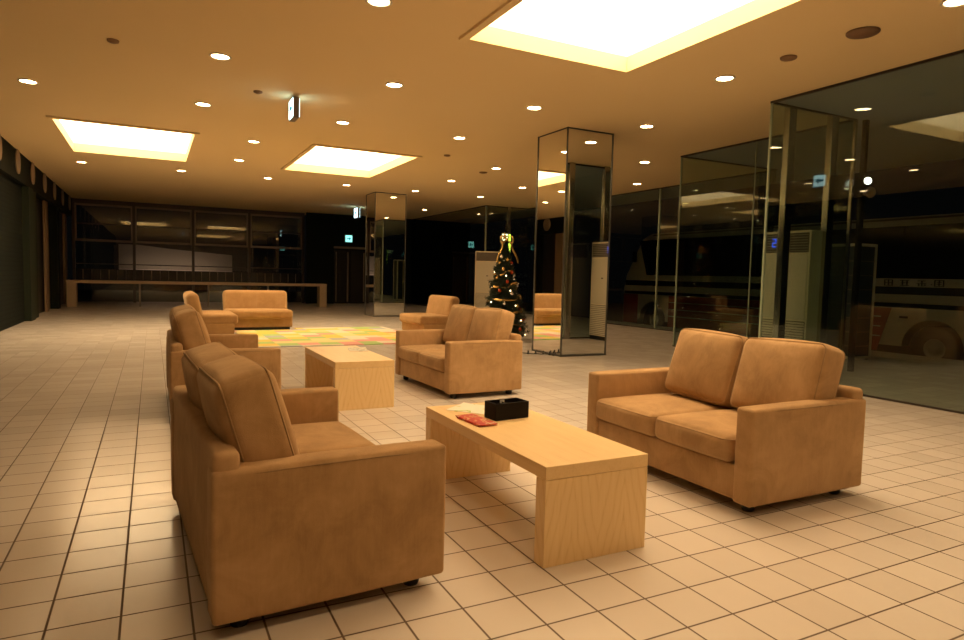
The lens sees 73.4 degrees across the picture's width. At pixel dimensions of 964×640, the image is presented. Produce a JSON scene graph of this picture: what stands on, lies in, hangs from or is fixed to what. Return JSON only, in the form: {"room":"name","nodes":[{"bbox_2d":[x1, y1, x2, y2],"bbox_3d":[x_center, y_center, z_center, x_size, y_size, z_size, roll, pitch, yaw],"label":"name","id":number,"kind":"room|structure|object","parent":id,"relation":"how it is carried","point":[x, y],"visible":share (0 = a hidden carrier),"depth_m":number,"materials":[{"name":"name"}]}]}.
{"room":"hotel lobby","nodes":[
{"label":"hotel lobby","id":0,"kind":"room"},
{"bbox_2d":[36,198,67,312],"bbox_3d":[-6.666,-1.174,7.824,0.120,3.154,27.200,-1,4,-27],"label":"wall","id":1,"kind":"structure","parent":0,"point":[39,202],"depth_m":15.34,"materials":[{"name":"black"}]},
{"bbox_2d":[0,135,1,159],"bbox_3d":[-7.578,-2.729,10.139,0.024,0.448,0.448,-1,4,-27],"label":"wall plaque","id":2,"kind":"object","parent":1,"relation":"attached to","point":[0,135],"visible":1,"depth_m":10.21,"materials":[{"name":"brown"}]},
{"bbox_2d":[0,173,23,330],"bbox_3d":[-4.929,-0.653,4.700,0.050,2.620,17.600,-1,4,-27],"label":"door","id":3,"kind":"structure","parent":1,"relation":"in","point":[11,238],"depth_m":11.47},
{"bbox_2d":[15,149,20,173],"bbox_3d":[-8.321,-2.845,11.596,0.024,0.448,0.448,-1,4,-27],"label":"wall plaque","id":4,"kind":"object","parent":1,"relation":"attached to","point":[17,153],"visible":1,"depth_m":11.51,"materials":[{"name":"brown wood"}]},
{"bbox_2d":[21,186,35,320],"bbox_3d":[-9.032,-1.301,12.819,0.200,2.620,0.560,-1,4,-27],"label":"trim","id":5,"kind":"structure","parent":1,"relation":"attached to","point":[26,191],"depth_m":12.64,"materials":[{"name":"black paint"}]},
{"bbox_2d":[30,162,34,184],"bbox_3d":[-9.065,-2.962,13.053,0.024,0.448,0.448,-1,4,-27],"label":"wall plaque","id":6,"kind":"object","parent":1,"relation":"attached to","point":[32,170],"visible":1,"depth_m":12.97,"materials":[{"name":"brown wood"}]},
{"bbox_2d":[0,136,71,215],"bbox_3d":[-6.410,-2.468,7.626,0.180,0.534,26.800,-1,4,-27],"label":"trim","id":7,"kind":"structure","parent":1,"relation":"attached to","point":[7,162],"depth_m":12.74,"materials":[{"name":"black paint"}]},
{"bbox_2d":[33,191,38,317],"bbox_3d":[-9.331,-1.345,13.361,0.160,2.620,0.680,-1,4,-27],"label":"trim","id":8,"kind":"structure","parent":1,"relation":"attached to","point":[34,193],"depth_m":13.52,"materials":[{"name":"black paint"}]},
{"bbox_2d":[43,173,46,192],"bbox_3d":[-9.808,-3.078,14.510,0.024,0.448,0.448,-1,4,-27],"label":"wall plaque","id":9,"kind":"object","parent":1,"relation":"attached to","point":[44,174],"visible":0.99,"depth_m":14.41,"materials":[{"name":"brown wood"}]},
{"bbox_2d":[42,200,49,311],"bbox_3d":[-10.415,-1.512,15.451,0.050,2.620,0.440,-1,4,-27],"label":"trim","id":10,"kind":"structure","parent":1,"relation":"attached to","point":[44,203],"depth_m":15.32,"materials":[{"name":"brown wood"}]},
{"bbox_2d":[48,205,60,308],"bbox_3d":[-10.982,-1.605,16.617,0.180,2.620,0.400,-1,4,-27],"label":"trim","id":11,"kind":"structure","parent":1,"relation":"attached to","point":[53,211],"depth_m":16.46,"materials":[{"name":"black paint"}]},
{"bbox_2d":[53,182,55,199],"bbox_3d":[-10.552,-3.194,15.967,0.024,0.448,0.448,-1,4,-27],"label":"wall plaque","id":12,"kind":"object","parent":1,"relation":"attached to","point":[54,183],"visible":0.98,"depth_m":15.86,"materials":[{"name":"brown wood"}]},
{"bbox_2d":[61,189,63,205],"bbox_3d":[-11.295,-3.311,17.424,0.024,0.448,0.448,-1,4,-27],"label":"wall plaque","id":13,"kind":"object","parent":1,"relation":"attached to","point":[62,191],"visible":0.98,"depth_m":17.30,"materials":[{"name":"brown wood"}]},
{"bbox_2d":[62,214,66,303],"bbox_3d":[-12.305,-1.803,19.078,0.060,2.620,0.400,-1,4,-27],"label":"trim","id":14,"kind":"structure","parent":1,"relation":"attached to","point":[64,236],"depth_m":18.94,"materials":[{"name":"brown wood"}]},
{"bbox_2d":[306,212,469,303],"bbox_3d":[-3.365,-2.186,24.015,6.280,3.154,0.320,-1,4,-27],"label":"wall","id":15,"kind":"structure","parent":0,"point":[437,252],"depth_m":24.29,"materials":[{"name":"black paint"}]},
{"bbox_2d":[71,198,304,302],"bbox_3d":[-9.361,-2.143,21.223,6.940,3.154,0.090,-1,4,-27],"label":"window","id":16,"kind":"structure","parent":15,"relation":"in","point":[77,273],"depth_m":21.06,"materials":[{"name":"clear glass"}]},
{"bbox_2d":[74,198,301,216],"bbox_3d":[-9.326,-3.650,21.126,6.940,0.134,0.080,-1,4,-27],"label":"trim","id":17,"kind":"structure","parent":15,"relation":"attached to","point":[76,200],"depth_m":20.91,"materials":[{"name":"brown wood"}]},
{"bbox_2d":[345,235,351,242],"bbox_3d":[-4.748,-2.893,23.016,0.260,0.260,0.086,-1,4,-27],"label":"exit sign","id":18,"kind":"object","parent":15,"relation":"attached to","point":[348,238],"visible":1,"depth_m":22.98,"materials":[{"name":"teal plastic"}]},
{"bbox_2d":[334,246,364,302],"bbox_3d":[-4.741,-1.607,23.291,1.280,2.030,0.200,-1,4,-27],"label":"door","id":19,"kind":"structure","parent":15,"relation":"in","point":[342,259],"depth_m":23.33,"materials":[{"name":"black paint"}]},
{"bbox_2d":[411,205,485,305],"bbox_3d":[-1.272,-1.968,21.543,0.028,3.154,6.028,-1,4,-27],"label":"window","id":20,"kind":"structure","parent":15,"relation":"in","point":[485,205],"depth_m":21.32,"materials":[{"name":"clear glass"}]},
{"bbox_2d":[0,301,963,639],"bbox_3d":[-1.022,0.377,11.053,13.600,0.100,27.600,-1,4,-27],"label":"floor","id":21,"kind":"structure","parent":0,"point":[95,545],"depth_m":2.80,"materials":[{"name":"beige tile"}]},
{"bbox_2d":[66,280,326,306],"bbox_3d":[-8.143,-0.759,19.147,7.000,0.730,0.400,-1,4,-27],"label":"countertop","id":22,"kind":"structure","parent":21,"relation":"on","point":[71,285],"depth_m":18.63,"materials":[{"name":"beige wood"}]},
{"bbox_2d":[183,291,237,333],"bbox_3d":[-4.601,-0.115,10.932,0.790,0.724,1.180,-1,4,-27],"label":"sofa","id":23,"kind":"object","parent":21,"relation":"on","point":[216,321],"visible":0.56,"depth_m":10.46,"materials":[{"name":"orange fabric"}]},
{"bbox_2d":[183,291,202,314],"bbox_3d":[-4.835,-0.251,10.802,0.256,0.448,1.176,-1,4,-27],"label":"cushion","id":24,"kind":"object","parent":23,"relation":"on","point":[191,298],"depth_m":10.29,"materials":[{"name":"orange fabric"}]},
{"bbox_2d":[201,310,237,323],"bbox_3d":[-4.568,-0.048,10.954,0.712,0.184,1.176,-1,4,-27],"label":"seat cushion","id":25,"kind":"object","parent":23,"relation":"on","point":[208,316],"depth_m":10.51,"materials":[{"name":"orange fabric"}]},
{"bbox_2d":[166,304,280,413],"bbox_3d":[-2.148,0.287,5.311,0.782,0.796,1.298,-1,4,-27],"label":"loveseat","id":26,"kind":"object","parent":21,"relation":"on","point":[188,330],"visible":0.45,"depth_m":4.78,"materials":[{"name":"brown leather"}]},
{"bbox_2d":[169,304,195,332],"bbox_3d":[-2.447,0.100,5.394,0.286,0.449,0.538,-1,4,-27],"label":"cushion","id":27,"kind":"object","parent":26,"relation":"on","point":[178,308],"depth_m":5.27,"materials":[{"name":"brown leather"}]},
{"bbox_2d":[171,309,210,349],"bbox_3d":[-2.205,0.138,4.920,0.286,0.449,0.538,-1,4,-27],"label":"cushion","id":28,"kind":"object","parent":26,"relation":"on","point":[189,329],"depth_m":4.68,"materials":[{"name":"brown fabric"}]},
{"bbox_2d":[223,290,292,329],"bbox_3d":[-4.253,-0.196,12.250,1.180,0.724,0.790,-1,4,-27],"label":"sofa","id":29,"kind":"object","parent":21,"relation":"on","point":[254,309],"visible":0.79,"depth_m":12.17,"materials":[{"name":"orange"}]},
{"bbox_2d":[223,290,286,309],"bbox_3d":[-4.371,-0.352,12.478,1.176,0.448,0.256,-1,4,-27],"label":"cushion","id":30,"kind":"object","parent":29,"relation":"on","point":[231,298],"depth_m":12.38,"materials":[{"name":"orange fabric"}]},
{"bbox_2d":[224,308,292,318],"bbox_3d":[-4.237,-0.125,12.220,1.176,0.184,0.712,-1,4,-27],"label":"seat cushion","id":31,"kind":"object","parent":29,"relation":"on","point":[242,313],"depth_m":11.97,"materials":[{"name":"orange fabric"}]},
{"bbox_2d":[171,342,445,627],"bbox_3d":[-0.770,0.503,2.612,0.782,0.796,1.298,-1,4,-30],"label":"loveseat","id":32,"kind":"object","parent":21,"relation":"on","point":[282,504],"visible":1,"depth_m":2.05,"materials":[{"name":"brown leather"}]},
{"bbox_2d":[181,342,236,409],"bbox_3d":[-1.063,0.327,2.659,0.286,0.442,0.495,-1,4,-30],"label":"cushion","id":33,"kind":"object","parent":32,"relation":"on","point":[194,358],"depth_m":2.53,"materials":[{"name":"brown fabric"}]},
{"bbox_2d":[197,355,299,461],"bbox_3d":[-0.804,0.355,2.218,0.286,0.449,0.538,-1,4,-30],"label":"cushion","id":34,"kind":"object","parent":32,"relation":"on","point":[245,411],"depth_m":1.99,"materials":[{"name":"brown leather"}]},
{"bbox_2d":[292,421,373,453],"bbox_3d":[-0.831,0.589,2.895,0.604,0.168,0.531,-1,4,-30],"label":"seat cushion","id":35,"kind":"object","parent":32,"relation":"on","point":[310,436],"depth_m":2.86,"materials":[{"name":"brown leather"}]},
{"bbox_2d":[234,327,396,347],"bbox_3d":[-2.636,0.267,11.267,2.920,0.012,3.140,-1,4,-27],"label":"rug","id":36,"kind":"object","parent":21,"relation":"on","point":[322,336],"visible":0.71,"depth_m":10.95,"materials":[{"name":"carpet"}]},
{"bbox_2d":[305,346,394,410],"bbox_3d":[-1.200,0.486,5.724,0.492,0.390,1.136,-1,4,-27],"label":"coffee table","id":37,"kind":"object","parent":21,"relation":"on","point":[362,379],"visible":0.8,"depth_m":5.28,"materials":[{"name":"brown wood"}]},
{"bbox_2d":[347,347,367,350],"bbox_3d":[-1.155,0.271,6.002,0.170,0.005,0.300,0,4,-15],"label":"leaflet","id":38,"kind":"object","parent":37,"relation":"on","point":[349,348],"visible":1,"depth_m":5.99,"materials":[{"name":"beige paper"}]},
{"bbox_2d":[365,192,406,316],"bbox_3d":[-2.527,-1.685,16.896,0.838,3.154,0.778,-1,4,-27],"label":"pillar","id":39,"kind":"structure","parent":21,"relation":"on","point":[385,242],"depth_m":16.58,"materials":[{"name":"silver metal"}]},
{"bbox_2d":[400,295,458,329],"bbox_3d":[-0.974,-0.092,11.895,0.790,0.724,0.991,-1,4,-30],"label":"sofa","id":40,"kind":"object","parent":21,"relation":"on","point":[437,313],"visible":0.74,"depth_m":11.65,"materials":[{"name":"orange fabric"}]},
{"bbox_2d":[400,313,448,324],"bbox_3d":[-1.009,-0.024,11.880,0.712,0.184,0.988,-1,4,-30],"label":"seat cushion","id":41,"kind":"object","parent":40,"relation":"on","point":[406,318],"depth_m":11.51,"materials":[{"name":"orange fabric"}]},
{"bbox_2d":[426,295,458,315],"bbox_3d":[-0.739,-0.233,12.019,0.256,0.448,0.988,-1,4,-30],"label":"cushion","id":42,"kind":"object","parent":40,"relation":"on","point":[437,304],"depth_m":11.85,"materials":[{"name":"orange fabric"}]},
{"bbox_2d":[395,304,522,397],"bbox_3d":[-0.270,0.260,6.398,0.782,0.796,1.298,-1,4,-29],"label":"loveseat","id":43,"kind":"object","parent":21,"relation":"on","point":[477,351],"visible":1,"depth_m":6.00,"materials":[{"name":"brown fabric"}]},
{"bbox_2d":[398,344,444,363],"bbox_3d":[-0.493,0.346,6.621,0.604,0.168,0.531,-1,4,-29],"label":"seat cushion","id":44,"kind":"object","parent":43,"relation":"on","point":[407,353],"depth_m":6.50,"materials":[{"name":"brown fabric"}]},
{"bbox_2d":[419,350,444,371],"bbox_3d":[-0.233,0.384,6.152,0.604,0.168,0.531,-1,4,-29],"label":"seat cushion","id":45,"kind":"object","parent":43,"relation":"on","point":[431,360],"depth_m":6.02,"materials":[{"name":"brown fabric"}]},
{"bbox_2d":[443,304,476,341],"bbox_3d":[-0.182,0.067,6.705,0.286,0.449,0.538,-1,4,-29],"label":"cushion","id":46,"kind":"object","parent":43,"relation":"on","point":[458,324],"depth_m":6.59,"materials":[{"name":"brown fabric"}]},
{"bbox_2d":[467,308,513,340],"bbox_3d":[0.076,0.105,6.239,0.286,0.449,0.538,-1,4,-29],"label":"cushion","id":47,"kind":"object","parent":43,"relation":"on","point":[483,323],"depth_m":6.06,"materials":[{"name":"brown fabric"}]},
{"bbox_2d":[474,251,498,307],"bbox_3d":[0.133,-1.045,18.430,0.680,1.800,0.346,1,4,-2],"label":"air conditioner","id":48,"kind":"object","parent":21,"relation":"on","point":[485,261],"visible":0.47,"depth_m":18.24,"materials":[{"name":"beige metal"}]},
{"bbox_2d":[475,293,488,307],"bbox_3d":[0.126,-0.496,18.306,0.575,0.540,0.278,-1,4,-27],"label":"grille","id":49,"kind":"object","parent":48,"relation":"attached to","point":[480,300],"depth_m":18.29,"materials":[{"name":"beige metal"}]},
{"bbox_2d":[476,252,498,260],"bbox_3d":[0.158,-1.782,18.219,0.575,0.240,0.279,-1,4,-27],"label":"grille","id":50,"kind":"object","parent":48,"relation":"attached to","point":[480,256],"depth_m":18.22,"materials":[{"name":"beige metal"}]},
{"bbox_2d":[485,233,528,336],"bbox_3d":[0.357,-0.596,11.295,1.002,1.874,1.020,2,4,10],"label":"tree","id":51,"kind":"object","parent":21,"relation":"on","point":[495,299],"visible":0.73,"depth_m":11.19,"materials":[{"name":"green plant"}]},
{"bbox_2d":[501,233,510,250],"bbox_3d":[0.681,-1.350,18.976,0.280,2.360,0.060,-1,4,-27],"label":"bow","id":52,"kind":"object","parent":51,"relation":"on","point":[509,238],"visible":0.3,"depth_m":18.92,"materials":[{"name":"gold fabric"}]},
{"bbox_2d":[426,402,647,568],"bbox_3d":[0.184,0.700,3.065,0.492,0.390,1.190,-1,4,-27],"label":"coffee table","id":53,"kind":"object","parent":21,"relation":"on","point":[591,488],"visible":0.76,"depth_m":2.60,"materials":[{"name":"brown wood"}]},
{"bbox_2d":[446,402,484,413],"bbox_3d":[-0.023,0.471,3.433,0.270,0.005,0.210,3,4,25],"label":"leaflet","id":54,"kind":"object","parent":53,"relation":"on","point":[463,407],"visible":0.7,"depth_m":3.44,"materials":[{"name":"white paper"}]},
{"bbox_2d":[455,414,497,426],"bbox_3d":[-0.029,0.487,3.145,0.104,0.017,0.240,-1,5,-31],"label":"snack packet","id":55,"kind":"object","parent":53,"relation":"on","point":[476,420],"visible":1,"depth_m":3.12,"materials":[{"name":"red plastic"}]},
{"bbox_2d":[484,397,528,420],"bbox_3d":[0.124,0.448,3.253,0.198,0.084,0.106,-1,5,-32],"label":"box","id":56,"kind":"object","parent":53,"relation":"on","point":[508,408],"visible":1,"depth_m":3.21,"materials":[{"name":"black"}]},
{"bbox_2d":[522,350,553,355],"bbox_3d":[0.809,0.465,9.274,0.547,0.052,0.155,3,4,28],"label":"string","id":57,"kind":"object","parent":21,"relation":"on","point":[527,350],"visible":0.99,"depth_m":9.27,"materials":[{"name":"black plastic"}]},
{"bbox_2d":[532,127,613,356],"bbox_3d":[1.306,-1.087,9.417,0.788,3.154,0.768,-1,4,-27],"label":"pillar","id":58,"kind":"structure","parent":21,"relation":"on","point":[575,165],"depth_m":9.12,"materials":[{"name":"silver metal"}]},
{"bbox_2d":[484,170,774,331],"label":"window","id":59,"kind":"structure","parent":21,"relation":"on","point":[508,225],"depth_m":14.50,"materials":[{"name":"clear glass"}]},
{"bbox_2d":[587,328,865,511],"bbox_3d":[1.324,0.479,3.724,0.864,0.796,1.278,-1,4,-27],"label":"loveseat","id":60,"kind":"object","parent":21,"relation":"on","point":[752,422],"visible":1,"depth_m":3.35,"materials":[{"name":"brown leather"}]},
{"bbox_2d":[596,393,731,435],"bbox_3d":[1.105,0.566,3.939,0.667,0.168,0.523,-1,4,-27],"label":"seat cushion","id":61,"kind":"object","parent":60,"relation":"on","point":[629,414],"depth_m":3.82,"materials":[{"name":"brown fabric"}]},
{"bbox_2d":[655,408,737,461],"bbox_3d":[1.345,0.603,3.469,0.667,0.168,0.523,-1,4,-27],"label":"seat cushion","id":62,"kind":"object","parent":60,"relation":"on","point":[707,435],"depth_m":3.34,"materials":[{"name":"brown leather"}]},
{"bbox_2d":[665,328,747,408],"bbox_3d":[1.414,0.289,3.997,0.316,0.449,0.530,-1,4,-27],"label":"cushion","id":63,"kind":"object","parent":60,"relation":"on","point":[703,369],"depth_m":3.88,"materials":[{"name":"brown leather"}]},
{"bbox_2d":[731,337,843,408],"bbox_3d":[1.653,0.326,3.530,0.316,0.449,0.530,-1,4,-27],"label":"cushion","id":64,"kind":"object","parent":60,"relation":"on","point":[763,370],"depth_m":3.41,"materials":[{"name":"brown fabric"}]},
{"bbox_2d":[672,120,852,346],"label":"window","id":65,"kind":"structure","parent":21,"relation":"on","point":[847,121],"depth_m":10.39,"materials":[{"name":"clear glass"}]},
{"bbox_2d":[761,230,822,341],"bbox_3d":[3.971,-0.250,8.324,0.329,1.760,0.700,-1,4,-27],"label":"air conditioner","id":66,"kind":"object","parent":21,"relation":"on","point":[805,252],"visible":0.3,"depth_m":8.05,"materials":[{"name":"white plastic"},{"name":"metal"}]},
{"bbox_2d":[761,318,804,339],"bbox_3d":[3.828,0.270,8.293,0.006,0.540,0.652,-1,4,-27],"label":"grille","id":67,"kind":"object","parent":66,"relation":"attached to","point":[794,327],"depth_m":8.16,"materials":[{"name":"beige metal"}]},
{"bbox_2d":[766,232,809,252],"bbox_3d":[3.858,-0.977,8.208,0.006,0.240,0.652,-1,4,-27],"label":"grille","id":68,"kind":"object","parent":66,"relation":"attached to","point":[799,241],"depth_m":8.10,"materials":[{"name":"beige metal"}]},
{"bbox_2d":[826,243,877,359],"bbox_3d":[5.471,-0.271,9.623,0.444,1.700,0.464,-1,4,-27],"label":"storage rack","id":69,"kind":"object","parent":21,"relation":"on","point":[869,252],"visible":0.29,"depth_m":9.48,"materials":[{"name":"beige"}]},
{"bbox_2d":[758,49,963,413],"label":"window","id":70,"kind":"structure","parent":21,"relation":"on","point":[790,115],"depth_m":7.67,"materials":[{"name":"clear glass"}]},
{"bbox_2d":[847,120,875,371],"bbox_3d":[4.749,-0.913,8.078,0.136,3.154,0.222,2,4,3],"label":"lamp","id":71,"kind":"object","parent":21,"relation":"on","point":[870,192],"visible":1,"depth_m":8.12,"materials":[{"name":"black metal"}]},
{"bbox_2d":[0,0,963,224],"bbox_3d":[-0.676,-2.864,10.971,14.200,0.096,27.600,-1,4,-27],"label":"ceiling","id":72,"kind":"structure","parent":0,"point":[338,57],"depth_m":7.49,"materials":[{"name":"paint"}]},
{"bbox_2d":[17,78,38,84],"bbox_3d":[-5.077,-2.668,7.232,0.208,0.013,0.208,-1,4,-27],"label":"recessed light","id":73,"kind":"object","parent":72,"relation":"in","point":[22,80],"visible":1,"depth_m":7.24,"materials":[{"name":"white"}]},
{"bbox_2d":[107,38,118,43],"bbox_3d":[-3.351,-2.530,5.873,0.100,0.026,0.100,-1,4,-27],"label":"smoke detector","id":74,"kind":"object","parent":72,"relation":"attached to","point":[110,40],"visible":1,"depth_m":5.85,"materials":[{"name":"brown paint"}]},
{"bbox_2d":[46,115,199,162],"bbox_3d":[-5.783,-3.175,10.602,2.302,0.554,3.292,-1,4,-27],"label":"ceiling light recess","id":75,"kind":"object","parent":72,"relation":"hanging from","point":[78,135],"visible":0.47,"depth_m":11.83,"materials":[{"name":"paint"}]},
{"bbox_2d":[194,102,211,106],"bbox_3d":[-3.474,-2.684,8.050,0.208,0.013,0.208,-1,4,-27],"label":"recessed light","id":76,"kind":"object","parent":72,"relation":"in","point":[203,104],"visible":1,"depth_m":8.06,"materials":[{"name":"white"}]},
{"bbox_2d":[209,52,231,60],"bbox_3d":[-2.522,-2.538,6.228,0.208,0.013,0.208,-1,4,-27],"label":"recessed light","id":77,"kind":"object","parent":72,"relation":"in","point":[215,55],"visible":1,"depth_m":6.23,"materials":[{"name":"white"}]},
{"bbox_2d":[247,140,260,142],"bbox_3d":[-3.632,-2.839,10.297,0.208,0.013,0.208,-1,4,-27],"label":"recessed light","id":78,"kind":"object","parent":72,"relation":"in","point":[249,141],"visible":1,"depth_m":10.29,"materials":[{"name":"white"}]},
{"bbox_2d":[253,90,262,93],"bbox_3d":[-2.575,-2.616,7.433,0.100,0.026,0.100,-1,4,-27],"label":"smoke detector","id":79,"kind":"object","parent":72,"relation":"attached to","point":[254,91],"visible":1,"depth_m":7.41,"materials":[{"name":"brown paint"}]},
{"bbox_2d":[289,96,299,121],"bbox_3d":[-2.220,-2.502,7.646,0.086,0.264,0.260,-1,4,-27],"label":"exit sign","id":80,"kind":"object","parent":72,"relation":"hanging from","point":[294,103],"visible":1,"depth_m":7.54,"materials":[{"name":"white plastic"}]},
{"bbox_2d":[335,121,349,124],"bbox_3d":[-1.905,-2.700,8.848,0.208,0.013,0.208,-1,4,-27],"label":"recessed light","id":81,"kind":"object","parent":72,"relation":"in","point":[337,122],"visible":1,"depth_m":8.85,"materials":[{"name":"white"}]},
{"bbox_2d":[281,144,421,177],"bbox_3d":[-2.530,-3.195,12.080,2.242,0.554,3.292,-1,4,-27],"label":"ceiling light recess","id":82,"kind":"object","parent":72,"relation":"hanging from","point":[317,158],"visible":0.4,"depth_m":13.42,"materials":[{"name":"paint"}]},
{"bbox_2d":[354,207,359,218],"bbox_3d":[-3.894,-3.346,20.140,0.086,0.344,0.380,-1,4,-27],"label":"exit sign","id":83,"kind":"object","parent":72,"relation":"hanging from","point":[357,209],"visible":1,"depth_m":20.02,"materials":[{"name":"white plastic"}]},
{"bbox_2d":[365,0,392,6],"bbox_3d":[-0.777,-2.404,4.878,0.208,0.013,0.208,-1,4,-27],"label":"recessed light","id":84,"kind":"object","parent":72,"relation":"in","point":[376,3],"visible":1,"depth_m":4.91,"materials":[{"name":"beige"}]},
{"bbox_2d":[385,82,403,87],"bbox_3d":[-0.954,-2.554,7.027,0.208,0.013,0.208,-1,4,-27],"label":"recessed light","id":85,"kind":"object","parent":72,"relation":"in","point":[388,84],"visible":1,"depth_m":7.02,"materials":[{"name":"white"}]},
{"bbox_2d":[453,136,465,139],"bbox_3d":[-0.337,-2.715,9.647,0.208,0.013,0.208,-1,4,-27],"label":"recessed light","id":86,"kind":"object","parent":72,"relation":"in","point":[455,137],"visible":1,"depth_m":9.64,"materials":[{"name":"white"}]},
{"bbox_2d":[526,105,542,110],"bbox_3d":[0.632,-2.570,7.835,0.208,0.013,0.208,-1,4,-27],"label":"recessed light","id":87,"kind":"object","parent":72,"relation":"in","point":[532,107],"visible":1,"depth_m":7.83,"materials":[{"name":"white"}]},
{"bbox_2d":[459,0,810,74],"bbox_3d":[1.289,-2.605,4.718,2.212,0.554,3.262,-1,4,-27],"label":"ceiling light recess","id":88,"kind":"object","parent":72,"relation":"hanging from","point":[626,37],"visible":0.77,"depth_m":6.03,"materials":[{"name":"paint"}]},
{"bbox_2d":[639,124,654,128],"bbox_3d":[2.200,-2.585,8.634,0.208,0.013,0.208,-1,4,-27],"label":"recessed light","id":89,"kind":"object","parent":72,"relation":"in","point":[645,126],"visible":1,"depth_m":8.64,"materials":[{"name":"white"}]},
{"bbox_2d":[714,75,735,81],"bbox_3d":[2.448,-2.437,6.521,0.208,0.013,0.208,-1,4,-27],"label":"recessed light","id":90,"kind":"object","parent":72,"relation":"in","point":[722,78],"visible":1,"depth_m":6.53,"materials":[{"name":"white"}]},
{"bbox_2d":[780,54,796,61],"bbox_3d":[2.792,-2.381,5.891,0.144,0.026,0.144,-1,4,-27],"label":"smoke detector","id":91,"kind":"object","parent":72,"relation":"attached to","point":[791,57],"visible":1,"depth_m":5.86,"materials":[{"name":"brown paint"}]},
{"bbox_2d":[845,26,880,38],"bbox_3d":[3.101,-2.332,5.264,0.248,0.026,0.248,-1,4,-27],"label":"ceiling speaker","id":92,"kind":"object","parent":72,"relation":"attached to","point":[867,31],"visible":1,"depth_m":5.23,"materials":[{"name":"brown"}]},
{"bbox_2d":[940,0,963,7],"bbox_3d":[3.409,-2.286,4.638,0.208,0.013,0.208,-1,4,-27],"label":"recessed light","id":93,"kind":"object","parent":72,"relation":"in","point":[945,3],"visible":1,"depth_m":4.68,"materials":[{"name":"white"}]},
{"label":"outside","id":94,"kind":"structure","parent":0,"visible":0},
{"bbox_2d":[119,244,231,271],"bbox_3d":[-12.818,-2.374,27.212,4.300,1.440,0.200,-1,4,-27],"label":"wall","id":95,"kind":"structure","parent":94,"point":[146,255],"depth_m":26.97,"materials":[{"name":"beige paint"}]},
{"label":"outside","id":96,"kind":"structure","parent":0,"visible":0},
{"bbox_2d":[77,290,909,354],"bbox_3d":[4.991,0.413,19.077,50.000,0.720,50.000,-1,4,-27],"label":"ground","id":97,"kind":"structure","parent":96,"point":[615,310],"depth_m":29.18,"materials":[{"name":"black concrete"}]},
{"bbox_2d":[623,213,963,360],"bbox_3d":[9.086,-0.786,17.052,2.720,3.337,13.660,-1,4,-27],"label":"bus","id":98,"kind":"object","parent":97,"relation":"on","point":[919,299],"visible":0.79,"depth_m":15.51,"materials":[{"name":"beige paint"}]},
{"bbox_2d":[632,245,639,261],"bbox_3d":[5.216,-2.254,21.875,0.229,0.594,0.094,-1,4,-27],"label":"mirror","id":99,"kind":"object","parent":98,"relation":"attached to","point":[636,255],"depth_m":21.86,"materials":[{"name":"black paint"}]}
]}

